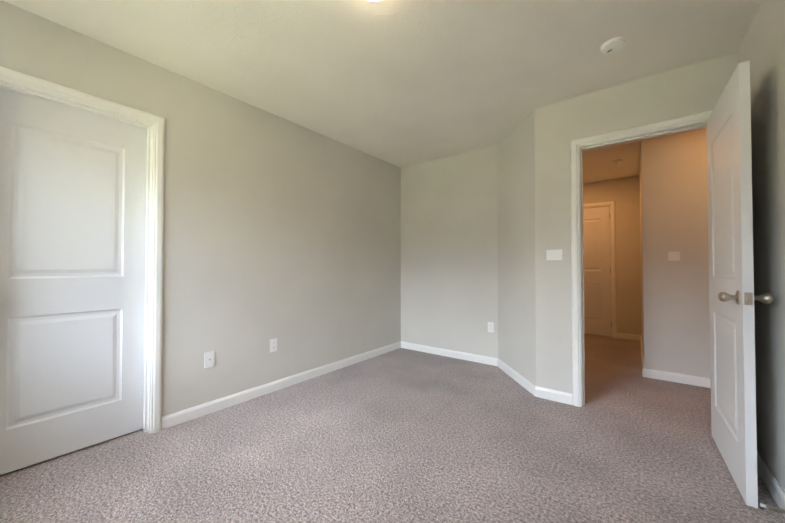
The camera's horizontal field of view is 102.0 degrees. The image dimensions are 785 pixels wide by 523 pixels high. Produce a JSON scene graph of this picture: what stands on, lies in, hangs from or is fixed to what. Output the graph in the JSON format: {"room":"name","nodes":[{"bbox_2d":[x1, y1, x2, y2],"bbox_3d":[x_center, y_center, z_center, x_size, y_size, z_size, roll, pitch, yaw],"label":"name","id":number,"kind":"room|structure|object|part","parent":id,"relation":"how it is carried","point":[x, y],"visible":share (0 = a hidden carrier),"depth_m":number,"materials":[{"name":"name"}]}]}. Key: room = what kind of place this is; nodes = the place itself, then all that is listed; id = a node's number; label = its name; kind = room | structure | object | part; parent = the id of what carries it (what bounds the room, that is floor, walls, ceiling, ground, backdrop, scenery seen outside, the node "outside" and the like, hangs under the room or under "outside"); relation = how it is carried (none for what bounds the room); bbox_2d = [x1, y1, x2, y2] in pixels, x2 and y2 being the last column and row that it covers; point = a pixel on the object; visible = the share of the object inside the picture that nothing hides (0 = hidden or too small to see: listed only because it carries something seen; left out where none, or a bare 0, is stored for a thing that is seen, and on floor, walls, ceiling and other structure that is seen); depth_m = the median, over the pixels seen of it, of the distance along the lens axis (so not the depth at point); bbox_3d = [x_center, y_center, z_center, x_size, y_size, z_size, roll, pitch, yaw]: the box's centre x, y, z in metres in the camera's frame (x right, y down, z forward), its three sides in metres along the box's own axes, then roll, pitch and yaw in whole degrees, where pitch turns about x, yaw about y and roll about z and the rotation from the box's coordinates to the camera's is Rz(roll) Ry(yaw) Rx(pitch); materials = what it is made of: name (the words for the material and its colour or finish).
{"room":"empty bedroom","nodes":[
{"label":"empty bedroom","id":0,"kind":"room"},
{"bbox_2d":[0,0,400,416],"bbox_3d":[-1.311,-0.088,2.559,0.120,2.440,4.755,-1,-1,37],"label":"wall","id":1,"kind":"structure","parent":0,"point":[286,233],"depth_m":2.58,"materials":[{"name":"beige paint"}]},
{"bbox_2d":[0,87,146,474],"bbox_3d":[-1.889,0.099,1.868,0.176,2.020,0.714,-1,-1,37],"label":"closet door","id":2,"kind":"structure","parent":1,"relation":"in","point":[72,238],"depth_m":1.85,"materials":[{"name":"white paint"}]},
{"bbox_2d":[0,66,164,433],"bbox_3d":[-1.857,0.094,1.844,0.120,2.053,0.756,-1,-1,37],"label":"door frame","id":3,"kind":"structure","parent":1,"relation":"attached to","point":[33,92],"depth_m":2.10,"materials":[{"name":"white wood"}]},
{"bbox_2d":[204,351,214,367],"bbox_3d":[-1.366,0.731,2.372,0.006,0.114,0.070,-1,-1,37],"label":"outlet","id":4,"kind":"object","parent":1,"relation":"attached to","point":[208,356],"visible":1,"depth_m":2.37,"materials":[{"name":"white plastic"}]},
{"bbox_2d":[270,338,276,352],"bbox_3d":[-1.043,0.736,2.791,0.008,0.114,0.070,-1,-1,37],"label":"outlet","id":5,"kind":"object","parent":1,"relation":"attached to","point":[273,345],"visible":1,"depth_m":2.79,"materials":[{"name":"white plastic"}]},
{"bbox_2d":[161,341,400,429],"bbox_3d":[-0.715,1.101,3.207,0.014,0.083,2.730,-1,-1,37],"label":"baseboard","id":6,"kind":"structure","parent":1,"relation":"attached to","point":[180,417],"depth_m":2.68,"materials":[{"name":"white wood"}]},
{"bbox_2d":[2,0,760,182],"bbox_3d":[0.664,-1.356,2.693,5.050,0.100,7.700,-1,-1,37],"label":"ceiling","id":7,"kind":"structure","parent":0,"point":[401,83],"depth_m":2.00,"materials":[{"name":"white paint"}]},
{"bbox_2d":[365,0,383,2],"bbox_3d":[-0.089,-1.316,1.525,0.184,0.016,0.184,-1,-1,37],"label":"recessed light","id":8,"kind":"object","parent":7,"relation":"in","point":[374,1],"visible":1,"depth_m":1.60,"materials":[{"name":"white plastic"}]},
{"bbox_2d":[600,37,626,54],"bbox_3d":[1.342,-1.299,1.933,0.132,0.038,0.132,-1,-1,37],"label":"smoke detector","id":9,"kind":"object","parent":7,"relation":"attached to","point":[615,44],"visible":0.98,"depth_m":1.90,"materials":[{"name":"white plastic"}]},
{"bbox_2d":[612,159,623,163],"bbox_3d":[2.871,-1.264,4.049,0.124,0.041,0.124,-1,-1,37],"label":"smoke detector","id":10,"kind":"object","parent":7,"relation":"attached to","point":[618,161],"visible":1,"depth_m":4.01,"materials":[{"name":"white plastic"}]},
{"bbox_2d":[0,334,784,522],"bbox_3d":[0.664,1.184,2.652,5.050,0.100,7.700,-1,-1,37],"label":"floor","id":11,"kind":"structure","parent":0,"point":[401,435],"depth_m":1.80,"materials":[{"name":"carpet"}]},
{"bbox_2d":[401,145,497,357],"bbox_3d":[0.660,-0.065,3.967,1.534,2.440,0.120,-1,-1,37],"label":"wall","id":12,"kind":"structure","parent":0,"point":[449,264],"depth_m":3.85,"materials":[{"name":"beige paint"}]},
{"bbox_2d":[401,341,494,363],"bbox_3d":[0.643,1.112,3.877,1.294,0.083,0.014,-1,-1,37],"label":"baseboard","id":13,"kind":"structure","parent":12,"relation":"attached to","point":[428,349],"depth_m":3.85,"materials":[{"name":"white wood"}]},
{"bbox_2d":[488,322,493,332],"bbox_3d":[1.095,0.733,3.541,0.070,0.114,0.008,-1,-1,37],"label":"outlet","id":14,"kind":"object","parent":12,"relation":"attached to","point":[490,326],"visible":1,"depth_m":3.53,"materials":[{"name":"white plastic"}]},
{"bbox_2d":[497,110,535,385],"bbox_3d":[1.246,-0.079,3.106,0.120,2.440,0.814,0,-1,-4],"label":"wall","id":15,"kind":"structure","parent":0,"point":[516,249],"depth_m":3.03,"materials":[{"name":"beige paint"}]},
{"bbox_2d":[487,358,533,394],"bbox_3d":[1.179,1.099,3.078,0.541,0.083,0.570,-1,-1,37],"label":"baseboard","id":16,"kind":"structure","parent":15,"relation":"attached to","point":[529,386],"depth_m":3.06,"materials":[{"name":"white wood"}]},
{"bbox_2d":[583,176,638,334],"bbox_3d":[3.148,-0.045,5.204,1.410,2.440,0.180,-1,-1,37],"label":"wall","id":17,"kind":"structure","parent":0,"point":[624,191],"depth_m":4.81,"materials":[{"name":"beige paint"}]},
{"bbox_2d":[583,206,610,335],"bbox_3d":[3.063,0.151,5.132,0.754,2.020,0.106,-1,-1,37],"label":"hall door","id":18,"kind":"structure","parent":17,"relation":"in","point":[597,279],"depth_m":5.02,"materials":[{"name":"white paint"}]},
{"bbox_2d":[583,201,616,337],"bbox_3d":[3.104,0.124,5.186,0.890,2.100,0.138,-1,-1,37],"label":"door frame","id":19,"kind":"structure","parent":17,"relation":"attached to","point":[613,264],"depth_m":4.88,"materials":[{"name":"white wood"}]},
{"bbox_2d":[534,51,737,393],"bbox_3d":[2.012,-0.094,2.158,1.924,2.440,0.120,-1,-1,37],"label":"wall","id":20,"kind":"structure","parent":0,"point":[695,88],"depth_m":2.55,"materials":[{"name":"beige paint"}]},
{"bbox_2d":[534,385,572,404],"bbox_3d":[1.312,1.091,2.592,0.275,0.083,0.014,-1,-1,37],"label":"baseboard","id":21,"kind":"structure","parent":20,"relation":"attached to","point":[563,397],"depth_m":2.58,"materials":[{"name":"white wood"}]},
{"bbox_2d":[546,249,561,259],"bbox_3d":[1.326,-0.054,2.603,0.118,0.086,0.008,-1,-1,37],"label":"light switch","id":22,"kind":"object","parent":20,"relation":"attached to","point":[547,251],"visible":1,"depth_m":2.60,"materials":[{"name":"white plastic"}]},
{"bbox_2d":[548,251,559,257],"bbox_3d":[1.323,-0.054,2.599,0.086,0.054,0.003,-1,-1,37],"label":"paddle","id":23,"kind":"object","parent":22,"relation":"attached to","point":[554,254],"visible":1,"depth_m":2.60,"materials":[{"name":"white plastic"}]},
{"bbox_2d":[570,110,712,406],"bbox_3d":[1.806,0.078,2.302,0.880,2.100,0.138,-1,-1,37],"label":"door frame","id":24,"kind":"structure","parent":20,"relation":"attached to","point":[575,144],"depth_m":2.49,"materials":[{"name":"white wood"}]},
{"bbox_2d":[706,60,772,507],"bbox_3d":[1.834,0.097,1.739,0.176,2.020,0.754,-1,-1,36],"label":"door","id":25,"kind":"structure","parent":20,"relation":"in","point":[732,322],"depth_m":1.58,"materials":[{"name":"white paint"}]},
{"bbox_3d":[1.653,0.170,1.493,0.176,0.065,0.065,-1,-1,36],"label":"knob","id":26,"kind":"part","parent":25,"relation":"part of","materials":[{"name":"silver metal"}]},
{"bbox_3d":[1.613,0.169,1.439,0.025,0.057,0.010,-1,-1,36],"label":"door handle latch","id":27,"kind":"part","parent":25,"relation":"part of","materials":[{"name":"silver metal"}]},
{"bbox_2d":[639,137,662,370],"bbox_3d":[3.166,-0.066,3.943,0.120,2.440,2.040,-1,-1,37],"label":"wall","id":28,"kind":"structure","parent":0,"point":[650,241],"depth_m":3.13,"materials":[{"name":"beige paint"}]},
{"bbox_2d":[640,335,645,376],"bbox_3d":[3.072,1.113,3.911,0.014,0.083,1.934,-1,-1,37],"label":"baseboard","id":29,"kind":"structure","parent":28,"relation":"attached to","point":[643,369],"depth_m":3.38,"materials":[{"name":"white wood"}]},
{"bbox_2d":[659,127,710,377],"bbox_3d":[3.060,-0.084,2.814,1.060,2.440,0.120,-1,-1,37],"label":"wall","id":30,"kind":"structure","parent":0,"point":[661,212],"depth_m":2.98,"materials":[{"name":"beige paint"}]},
{"bbox_2d":[668,252,679,260],"bbox_3d":[2.680,-0.050,3.022,0.086,0.086,0.010,-1,-1,37],"label":"light switch","id":31,"kind":"object","parent":30,"relation":"attached to","point":[673,256],"visible":1,"depth_m":3.02,"materials":[{"name":"white plastic"}]},
{"bbox_2d":[647,369,710,387],"bbox_3d":[2.930,1.095,2.810,1.045,0.083,0.014,-1,-1,37],"label":"baseboard","id":32,"kind":"structure","parent":30,"relation":"attached to","point":[679,378],"depth_m":2.98,"materials":[{"name":"white wood"}]},
{"bbox_2d":[737,0,784,491],"bbox_3d":[0.984,-0.124,0.337,0.120,2.440,4.022,-1,-1,37],"label":"wall","id":33,"kind":"structure","parent":0,"point":[762,48],"depth_m":1.55,"materials":[{"name":"beige paint"}]},
{"bbox_2d":[757,451,784,516],"bbox_3d":[0.963,1.056,0.410,0.023,0.083,3.902,-1,-1,37],"label":"baseboard","id":34,"kind":"structure","parent":33,"relation":"attached to","point":[775,489],"depth_m":1.48,"materials":[{"name":"white wood"}]},
{"bbox_2d":[760,503,784,513],"bbox_3d":[1.646,1.066,1.369,0.080,0.025,0.025,-1,-1,37],"label":"door stop","id":35,"kind":"object","parent":33,"relation":"attached to","point":[774,509],"visible":1,"depth_m":1.37,"materials":[{"name":"silver metal"}]}
]}

